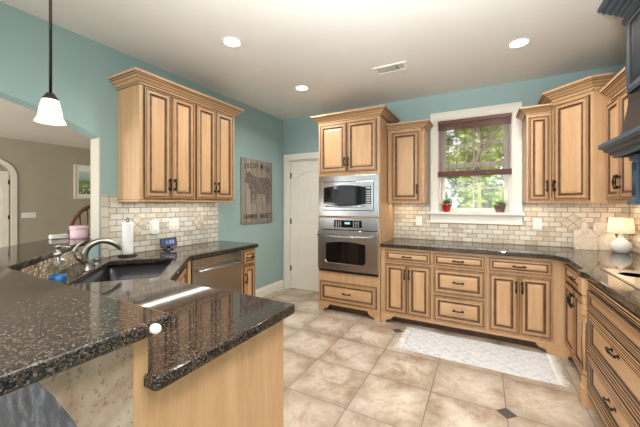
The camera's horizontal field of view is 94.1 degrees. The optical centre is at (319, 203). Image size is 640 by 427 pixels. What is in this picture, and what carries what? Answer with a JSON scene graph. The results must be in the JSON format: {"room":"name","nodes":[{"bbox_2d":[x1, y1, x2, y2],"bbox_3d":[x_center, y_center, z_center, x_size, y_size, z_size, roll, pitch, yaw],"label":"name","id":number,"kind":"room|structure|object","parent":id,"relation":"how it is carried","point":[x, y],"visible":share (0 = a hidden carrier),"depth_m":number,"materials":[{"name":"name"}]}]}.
{"room":"kitchen","nodes":[
{"label":"kitchen","id":0,"kind":"room"},
{"bbox_2d":[0,137,89,245],"bbox_3d":[-7.831,0.007,3.994,0.150,2.745,8.740,0,0,29],"label":"wall","id":1,"kind":"structure","parent":0,"point":[45,172],"depth_m":6.76,"materials":[{"name":"beige paint"}]},
{"bbox_2d":[0,171,9,247],"bbox_3d":[-6.743,0.350,5.977,0.106,2.050,0.754,0,0,29],"label":"door","id":2,"kind":"structure","parent":1,"relation":"in","point":[4,175],"depth_m":6.25,"materials":[{"name":"white paint"}]},
{"bbox_2d":[0,159,16,245],"bbox_3d":[-6.676,0.212,5.938,0.024,2.336,0.930,0,0,29],"label":"trim","id":3,"kind":"structure","parent":1,"relation":"attached to","point":[7,165],"depth_m":6.29,"materials":[{"name":"white paint"}]},
{"bbox_2d":[21,212,35,217],"bbox_3d":[-6.371,0.258,6.514,0.009,0.113,0.229,0,0,29],"label":"light switch","id":4,"kind":"object","parent":1,"relation":"attached to","point":[31,214],"visible":1,"depth_m":6.53,"materials":[{"name":"white plastic"}]},
{"bbox_2d":[74,164,89,198],"bbox_3d":[-5.854,-0.530,7.443,0.030,0.840,0.490,0,0,29],"label":"framed picture","id":5,"kind":"object","parent":1,"relation":"attached to","point":[81,172],"visible":0.64,"depth_m":7.37,"materials":[{"name":"white paint"}]},
{"bbox_2d":[79,171,89,193],"bbox_3d":[-5.857,-0.510,7.445,0.003,0.560,0.290,0,0,29],"label":"painting","id":6,"kind":"object","parent":5,"relation":"attached to","point":[84,176],"depth_m":7.42},
{"bbox_2d":[18,245,98,278],"bbox_3d":[-1.817,0.866,2.016,0.285,1.028,1.316,0,0,-23],"label":"wall","id":7,"kind":"structure","parent":0,"point":[43,269],"depth_m":1.97,"materials":[{"name":"beige stone"}]},
{"bbox_2d":[0,236,170,396],"bbox_3d":[-1.654,0.331,1.548,0.964,0.040,2.982,0,0,-40],"label":"bar","id":8,"kind":"object","parent":7,"relation":"on","point":[48,328],"depth_m":0.78,"materials":[{"name":"stone"}]},
{"bbox_2d":[49,234,68,238],"bbox_3d":[-2.292,0.291,2.616,0.060,0.038,0.125,0,0,29],"label":"folded napkin","id":9,"kind":"object","parent":8,"relation":"on","point":[55,236],"visible":1,"depth_m":2.60,"materials":[{"name":"white fabric"}]},
{"bbox_2d":[69,225,88,238],"bbox_3d":[-2.136,0.255,2.642,0.134,0.111,0.134,0,0,29],"label":"canister","id":10,"kind":"object","parent":8,"relation":"on","point":[77,231],"visible":0.99,"depth_m":2.59,"materials":[{"name":"pink ceramic"}]},
{"bbox_2d":[0,337,147,426],"bbox_3d":[-1.115,0.866,1.031,1.322,1.028,0.246,0,0,29],"label":"wall","id":11,"kind":"structure","parent":0,"point":[107,390],"depth_m":0.77,"materials":[{"name":"beige stone"}]},
{"bbox_2d":[0,2,282,289],"bbox_3d":[-2.147,0.007,2.193,0.140,2.745,6.200,0,0,29],"label":"wall","id":12,"kind":"structure","parent":0,"point":[82,66],"depth_m":2.56,"materials":[{"name":"teal paint"}]},
{"bbox_2d":[90,138,99,238],"bbox_3d":[-1.940,-0.124,2.574,0.142,0.868,0.010,0,0,29],"label":"trim","id":13,"kind":"structure","parent":12,"relation":"attached to","point":[94,143],"depth_m":2.56,"materials":[{"name":"beige paint"}]},
{"bbox_2d":[101,195,217,257],"bbox_3d":[-1.560,0.197,3.109,0.017,0.535,1.280,0,0,29],"label":"tiled wall","id":14,"kind":"structure","parent":12,"relation":"attached to","point":[198,222],"depth_m":2.96,"materials":[{"name":"tile"}]},
{"bbox_2d":[169,218,178,229],"bbox_3d":[-1.536,0.220,3.136,0.009,0.116,0.118,0,0,29],"label":"wall outlet","id":15,"kind":"object","parent":14,"relation":"attached to","point":[173,223],"visible":1,"depth_m":3.13,"materials":[{"name":"white plastic"}]},
{"bbox_3d":[-1.643,0.230,2.938,0.009,0.116,0.072,0,0,29],"label":"wall outlet","id":16,"kind":"object","parent":14,"relation":"attached to","visible":0},
{"bbox_2d":[151,222,158,233],"bbox_3d":[-1.622,0.242,2.927,0.038,0.115,0.068,0,0,29],"label":"night light","id":17,"kind":"object","parent":16,"relation":"attached to","point":[154,225],"visible":1,"depth_m":2.91,"materials":[{"name":"white plastic"}]},
{"bbox_2d":[108,67,243,201],"bbox_3d":[-1.368,-0.556,3.048,0.407,1.089,1.255,0,0,29],"label":"upper cabinet","id":18,"kind":"object","parent":12,"relation":"attached to","point":[176,141],"visible":1,"depth_m":2.74,"materials":[{"name":"brown wood"}]},
{"bbox_2d":[240,157,271,223],"bbox_3d":[-0.902,-0.171,4.303,0.030,0.902,0.667,0,0,29],"label":"sign","id":19,"kind":"object","parent":12,"relation":"attached to","point":[255,175],"visible":1,"depth_m":4.25,"materials":[{"name":"paint"}]},
{"bbox_2d":[255,279,283,296],"bbox_3d":[-0.919,1.312,4.288,0.016,0.135,1.344,0,0,29],"label":"baseboard","id":20,"kind":"structure","parent":12,"relation":"attached to","point":[278,285],"depth_m":4.55,"materials":[{"name":"white paint"}]},
{"bbox_2d":[0,0,625,148],"bbox_3d":[-2.976,-1.425,1.357,11.200,0.120,8.740,0,0,29],"label":"ceiling","id":21,"kind":"structure","parent":0,"point":[332,48],"depth_m":2.56,"materials":[{"name":"paint"}]},
{"bbox_2d":[33,0,66,125],"bbox_3d":[-1.239,-0.867,1.370,0.120,0.995,0.120,0,0,29],"label":"pendant light","id":22,"kind":"object","parent":21,"relation":"hanging from","point":[49,111],"visible":1,"depth_m":1.36,"materials":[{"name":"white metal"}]},
{"bbox_2d":[222,37,241,47],"bbox_3d":[-0.744,-1.361,2.522,0.170,0.006,0.170,0,0,29],"label":"recessed light","id":23,"kind":"object","parent":21,"relation":"in","point":[233,42],"visible":1,"depth_m":2.52,"materials":[{"name":"white paint"}]},
{"bbox_2d":[295,85,308,90],"bbox_3d":[-0.212,-1.361,3.528,0.170,0.006,0.170,0,0,29],"label":"recessed light","id":24,"kind":"object","parent":21,"relation":"in","point":[300,87],"visible":1,"depth_m":3.53,"materials":[{"name":"white paint"}]},
{"bbox_2d":[372,61,409,75],"bbox_3d":[0.716,-1.359,3.006,0.340,0.012,0.180,0,0,29],"label":"ceiling vent","id":25,"kind":"object","parent":21,"relation":"in","point":[400,66],"visible":1,"depth_m":3.00,"materials":[{"name":"white metal"}]},
{"bbox_2d":[507,38,530,48],"bbox_3d":[1.695,-1.361,2.538,0.170,0.006,0.170,0,0,29],"label":"recessed light","id":26,"kind":"object","parent":21,"relation":"in","point":[518,43],"visible":1,"depth_m":2.54,"materials":[{"name":"white paint"}]},
{"bbox_2d":[261,288,604,426],"bbox_3d":[-2.976,1.440,1.357,11.200,0.120,8.740,0,0,29],"label":"floor","id":27,"kind":"structure","parent":0,"point":[341,369],"depth_m":2.27,"materials":[{"name":"tile"}]},
{"bbox_2d":[66,205,89,236],"bbox_3d":[-2.838,0.695,3.511,0.498,1.372,0.642,0,0,13],"label":"dining chair","id":28,"kind":"object","parent":27,"relation":"on","point":[78,214],"visible":0.09,"depth_m":3.28,"materials":[{"name":"brown wood"}]},
{"bbox_2d":[173,260,190,283],"bbox_3d":[-1.193,0.944,2.428,0.309,0.872,1.309,0,0,-31],"label":"base cabinet","id":29,"kind":"object","parent":27,"relation":"on","point":[184,276],"visible":0.04,"depth_m":2.49,"materials":[{"name":"brown wood"}]},
{"bbox_2d":[48,241,294,390],"bbox_3d":[-0.830,0.485,2.259,2.111,0.040,2.208,0,0,29],"label":"countertop","id":30,"kind":"structure","parent":29,"relation":"on","point":[207,323],"depth_m":1.33,"materials":[{"name":"stone"}]},
{"bbox_2d":[49,245,70,282],"bbox_3d":[-1.520,0.354,1.736,0.099,0.218,0.086,0,0,29],"label":"soap dispenser","id":31,"kind":"object","parent":30,"relation":"on","point":[59,277],"visible":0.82,"depth_m":1.73,"materials":[{"name":"clear plastic"}]},
{"bbox_2d":[72,238,121,270],"bbox_3d":[-1.573,0.357,2.112,0.288,0.215,0.060,0,0,-41],"label":"faucet","id":32,"kind":"object","parent":30,"relation":"on","point":[83,258],"visible":1,"depth_m":2.06,"materials":[{"name":"silver metal"}]},
{"bbox_2d":[92,256,103,264],"bbox_3d":[-1.682,0.432,2.260,0.072,0.066,0.044,0,0,-35],"label":"sprayer","id":33,"kind":"object","parent":30,"relation":"on","point":[96,259],"visible":1,"depth_m":2.24,"materials":[{"name":"silver metal"}]},
{"bbox_2d":[80,262,169,282],"bbox_3d":[-1.359,0.608,2.139,0.508,0.204,0.768,0,0,-19],"label":"sink","id":34,"kind":"object","parent":30,"relation":"in","point":[148,270],"visible":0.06,"depth_m":2.46,"materials":[{"name":"black"}]},
{"bbox_2d":[118,218,137,256],"bbox_3d":[-1.698,0.295,2.632,0.150,0.340,0.150,0,0,29],"label":"paper towel holder","id":35,"kind":"object","parent":30,"relation":"on","point":[133,254],"visible":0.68,"depth_m":2.60,"materials":[{"name":"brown metal"}]},
{"bbox_2d":[122,222,132,254],"bbox_3d":[-1.698,0.307,2.632,0.084,0.280,0.084,0,0,29],"label":"paper towel roll","id":36,"kind":"object","parent":35,"relation":"on","point":[127,227],"visible":1,"depth_m":2.60,"materials":[{"name":"white paper"}]},
{"bbox_2d":[160,237,176,249],"bbox_3d":[-1.520,0.404,2.991,0.157,0.122,0.100,0,0,-33],"label":"smart display","id":37,"kind":"object","parent":30,"relation":"on","point":[166,242],"visible":1,"depth_m":2.98,"materials":[{"name":"black plastic"}]},
{"bbox_2d":[148,320,282,426],"bbox_3d":[-0.697,0.943,1.311,0.850,0.874,0.644,0,0,29],"label":"base cabinet","id":38,"kind":"object","parent":27,"relation":"on","point":[242,386],"visible":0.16,"depth_m":1.11,"materials":[{"name":"brown wood"}]},
{"bbox_2d":[191,251,243,293],"bbox_3d":[-1.216,0.946,3.062,0.637,0.868,0.624,0,0,29],"label":"dishwasher","id":39,"kind":"object","parent":27,"relation":"on","point":[222,271],"visible":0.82,"depth_m":2.94,"materials":[{"name":"silver metal"}]},
{"bbox_2d":[240,248,254,295],"bbox_3d":[-1.023,0.944,3.450,0.628,0.872,0.225,0,0,29],"label":"base cabinet","id":40,"kind":"object","parent":27,"relation":"on","point":[248,255],"visible":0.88,"depth_m":3.30,"materials":[{"name":"brown wood"}]},
{"bbox_2d":[311,105,399,321],"bbox_3d":[0.470,0.132,3.900,0.975,2.496,0.697,0,0,29],"label":"tall cabinet","id":41,"kind":"object","parent":27,"relation":"on","point":[351,142],"visible":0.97,"depth_m":3.63,"materials":[{"name":"brown wood"}]},
{"bbox_2d":[317,217,378,276],"bbox_3d":[0.435,0.520,3.836,0.791,0.676,0.609,0,0,29],"label":"wall oven","id":42,"kind":"object","parent":41,"relation":"in","point":[345,245],"visible":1,"depth_m":3.61,"materials":[{"name":"silver metal"}]},
{"bbox_2d":[319,174,378,216],"bbox_3d":[0.435,-0.090,3.835,0.795,0.504,0.511,0,0,29],"label":"microwave","id":43,"kind":"object","parent":41,"relation":"in","point":[347,195],"visible":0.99,"depth_m":3.62,"materials":[{"name":"silver metal"}]},
{"bbox_2d":[381,247,433,327],"bbox_3d":[1.089,0.944,3.581,0.567,0.872,0.652,0,0,29],"label":"base cabinet","id":44,"kind":"object","parent":27,"relation":"on","point":[406,274],"visible":0.95,"depth_m":3.33,"materials":[{"name":"brown wood"}]},
{"bbox_2d":[432,251,485,337],"bbox_3d":[1.562,0.944,3.326,0.506,0.872,0.650,0,0,29],"label":"base cabinet","id":45,"kind":"object","parent":27,"relation":"on","point":[458,279],"visible":0.98,"depth_m":3.07,"materials":[{"name":"brown wood"}]},
{"bbox_2d":[393,327,570,386],"bbox_3d":[1.414,1.373,2.768,1.340,0.012,0.536,0,0,29],"label":"kitchen rug","id":46,"kind":"object","parent":27,"relation":"on","point":[533,365],"visible":1,"depth_m":2.69,"materials":[{"name":"white fabric"}]},
{"bbox_2d":[486,255,565,357],"bbox_3d":[2.059,0.944,3.054,0.622,0.872,0.652,0,0,29],"label":"base cabinet","id":47,"kind":"object","parent":27,"relation":"on","point":[525,296],"visible":0.95,"depth_m":2.80,"materials":[{"name":"brown wood"}]},
{"bbox_2d":[565,263,582,373],"bbox_3d":[2.282,0.944,2.241,0.652,0.872,0.665,0,0,29],"label":"base cabinet","id":48,"kind":"object","parent":27,"relation":"on","point":[573,298],"visible":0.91,"depth_m":2.39,"materials":[{"name":"brown wood"}]},
{"bbox_2d":[578,276,639,426],"bbox_3d":[1.834,0.944,1.445,0.670,0.872,1.124,0,0,29],"label":"base cabinet","id":49,"kind":"object","parent":27,"relation":"on","point":[609,385],"visible":1,"depth_m":1.64,"materials":[{"name":"brown wood"}]},
{"bbox_2d":[380,238,639,315],"bbox_3d":[1.428,0.485,2.390,2.298,0.040,2.418,0,0,29],"label":"countertop","id":50,"kind":"structure","parent":49,"relation":"on","point":[588,263],"depth_m":2.71,"materials":[{"name":"stone"}]},
{"bbox_2d":[573,219,596,249],"bbox_3d":[2.671,0.311,3.008,0.180,0.312,0.064,0,0,29],"label":"cutting board","id":51,"kind":"object","parent":50,"relation":"on","point":[584,238],"visible":1,"depth_m":3.00,"materials":[{"name":"beige stone"}]},
{"bbox_2d":[593,216,614,250],"bbox_3d":[2.823,0.297,2.964,0.160,0.339,0.068,0,0,37],"label":"cutting board","id":52,"kind":"object","parent":50,"relation":"on","point":[604,238],"visible":0.68,"depth_m":2.96,"materials":[{"name":"beige stone"}]},
{"bbox_2d":[600,268,639,289],"bbox_3d":[1.966,0.461,1.616,0.430,0.007,0.940,0,0,29],"label":"cooktop","id":53,"kind":"object","parent":50,"relation":"in","point":[632,277],"visible":1,"depth_m":1.89,"materials":[{"name":"silver metal"}]},
{"bbox_2d":[607,217,635,252],"bbox_3d":[2.829,0.300,2.803,0.192,0.330,0.192,0,0,29],"label":"table lamp","id":54,"kind":"object","parent":50,"relation":"on","point":[618,225],"visible":1,"depth_m":2.75,"materials":[{"name":"white ceramic"}]},
{"bbox_2d":[283,64,630,280],"bbox_3d":[1.625,0.007,3.753,5.000,2.745,0.140,0,0,29],"label":"wall","id":55,"kind":"structure","parent":0,"point":[300,134],"depth_m":3.73,"materials":[{"name":"teal paint"}]},
{"bbox_2d":[284,152,318,288],"bbox_3d":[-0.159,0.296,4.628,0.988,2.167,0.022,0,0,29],"label":"trim","id":56,"kind":"structure","parent":55,"relation":"attached to","point":[312,155],"depth_m":4.82,"materials":[{"name":"white paint"}]},
{"bbox_2d":[290,160,318,291],"bbox_3d":[-0.139,0.349,4.677,0.774,2.045,0.054,0,0,29],"label":"door","id":57,"kind":"structure","parent":55,"relation":"in","point":[304,175],"depth_m":4.72,"materials":[{"name":"white paint"}]},
{"bbox_2d":[387,119,432,202],"bbox_3d":[1.129,-0.486,3.716,0.497,0.972,0.391,0,0,29],"label":"upper cabinet","id":58,"kind":"object","parent":55,"relation":"attached to","point":[408,142],"visible":1,"depth_m":3.60,"materials":[{"name":"brown wood"}]},
{"bbox_2d":[429,102,523,224],"bbox_3d":[1.851,-0.444,3.594,1.000,1.373,0.201,0,0,29],"label":"window","id":59,"kind":"structure","parent":55,"relation":"in","point":[512,215],"depth_m":3.52,"materials":[{"name":"white paint"}]},
{"bbox_2d":[439,199,450,211],"bbox_3d":[1.543,0.023,3.701,0.160,0.166,0.183,0,0,-1],"label":"potted plant","id":60,"kind":"object","parent":59,"relation":"on","point":[446,206],"visible":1,"depth_m":3.65,"materials":[{"name":"green plant"}]},
{"bbox_2d":[438,113,511,176],"bbox_3d":[1.805,-0.668,3.519,0.774,0.687,0.034,0,0,29],"label":"window blind","id":61,"kind":"object","parent":59,"relation":"attached to","point":[482,120],"visible":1,"depth_m":3.50,"materials":[{"name":"brown wood"}]},
{"bbox_2d":[492,200,507,212],"bbox_3d":[2.071,0.033,3.413,0.163,0.145,0.190,0,0,5],"label":"potted plant","id":62,"kind":"object","parent":59,"relation":"on","point":[499,208],"visible":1,"depth_m":3.39,"materials":[{"name":"green plant"}]},
{"bbox_2d":[394,203,628,247],"bbox_3d":[2.007,0.233,3.455,2.300,0.463,0.017,0,0,29],"label":"tiled wall","id":63,"kind":"structure","parent":55,"relation":"attached to","point":[559,220],"depth_m":3.31,"materials":[{"name":"tile"}]},
{"bbox_2d":[416,216,421,225],"bbox_3d":[1.277,0.228,3.842,0.072,0.116,0.009,0,0,29],"label":"wall outlet","id":64,"kind":"object","parent":63,"relation":"attached to","point":[418,218],"visible":1,"depth_m":3.84,"materials":[{"name":"white plastic"}]},
{"bbox_2d":[533,219,541,228],"bbox_3d":[2.372,0.225,3.248,0.080,0.116,0.009,0,0,29],"label":"wall outlet","id":65,"kind":"object","parent":63,"relation":"attached to","point":[537,223],"visible":1,"depth_m":3.25,"materials":[{"name":"white plastic"}]},
{"bbox_2d":[516,103,552,202],"bbox_3d":[2.228,-0.486,3.119,0.269,0.972,0.391,0,0,29],"label":"upper cabinet","id":66,"kind":"object","parent":55,"relation":"attached to","point":[536,119],"visible":1,"depth_m":2.98,"materials":[{"name":"brown wood"}]},
{"bbox_2d":[537,72,613,202],"bbox_3d":[2.537,-0.548,2.795,0.736,1.096,0.644,0,0,29],"label":"upper cabinet","id":67,"kind":"object","parent":55,"relation":"attached to","point":[578,115],"visible":0.66,"depth_m":2.69,"materials":[{"name":"brown wood"}]},
{"bbox_3d":[1.042,0.007,-0.904,0.140,2.745,8.599,0,0,29],"label":"wall","id":68,"kind":"structure","parent":0,"visible":0},
{"bbox_2d":[597,0,639,204],"bbox_3d":[1.928,-0.678,1.465,0.557,1.372,1.160,0,0,29],"label":"range hood","id":69,"kind":"object","parent":68,"relation":"attached to","point":[627,144],"visible":1,"depth_m":1.87,"materials":[{"name":"blue paint"}]},
{"bbox_2d":[598,125,639,157],"bbox_3d":[1.929,-0.362,1.465,0.555,0.115,1.136,0,0,29],"label":"mantel shelf","id":70,"kind":"object","parent":69,"relation":"attached to","point":[627,144],"depth_m":1.81,"materials":[{"name":"blue paint"}]},
{"bbox_2d":[629,205,639,253],"bbox_3d":[2.335,0.233,1.637,0.011,0.463,2.899,0,0,29],"label":"tiled wall","id":71,"kind":"structure","parent":68,"relation":"attached to","point":[634,210],"depth_m":2.79,"materials":[{"name":"tile"}]},
{"bbox_2d":[599,66,631,202],"bbox_3d":[2.430,-0.475,2.239,0.390,0.951,0.600,0,0,29],"label":"upper cabinet","id":72,"kind":"object","parent":71,"relation":"attached to","point":[618,170],"visible":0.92,"depth_m":2.32,"materials":[{"name":"brown wood"}]},
{"label":"outside","id":73,"kind":"structure","parent":0,"visible":0},
{"bbox_3d":[9.226,1.905,16.705,34.000,0.150,29.840,0,0,29],"label":"ground","id":74,"kind":"structure","parent":73,"visible":0},
{"bbox_2d":[446,132,457,207],"bbox_3d":[6.481,-3.380,16.249,2.165,10.454,2.188,0,0,29],"label":"tree","id":75,"kind":"object","parent":74,"relation":"on","point":[449,178],"visible":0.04,"depth_m":15.74,"materials":[{"name":"green plant"}]},
{"bbox_2d":[453,130,494,206],"bbox_3d":[7.030,-2.872,13.354,2.010,9.407,2.084,0,0,29],"label":"tree","id":76,"kind":"object","parent":74,"relation":"on","point":[469,198],"visible":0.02,"depth_m":13.35,"materials":[{"name":"green plant"}]},
{"bbox_2d":[446,125,503,207],"bbox_3d":[4.947,-1.991,9.412,2.091,7.643,1.994,0,0,29],"label":"tree","id":77,"kind":"object","parent":74,"relation":"on","point":[478,182],"visible":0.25,"depth_m":9.33,"materials":[{"name":"green plant"}]},
{"bbox_2d":[456,121,503,207],"bbox_3d":[6.226,-2.384,11.289,2.144,8.432,2.171,0,0,29],"label":"tree","id":78,"kind":"object","parent":74,"relation":"on","point":[489,198],"visible":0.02,"depth_m":11.13,"materials":[{"name":"green plant"}]},
{"bbox_2d":[470,150,503,207],"bbox_3d":[8.332,-3.084,15.189,2.070,11.058,2.077,0,0,29],"label":"tree","id":79,"kind":"object","parent":74,"relation":"on","point":[502,176],"visible":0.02,"depth_m":15.22,"materials":[{"name":"green plant"}]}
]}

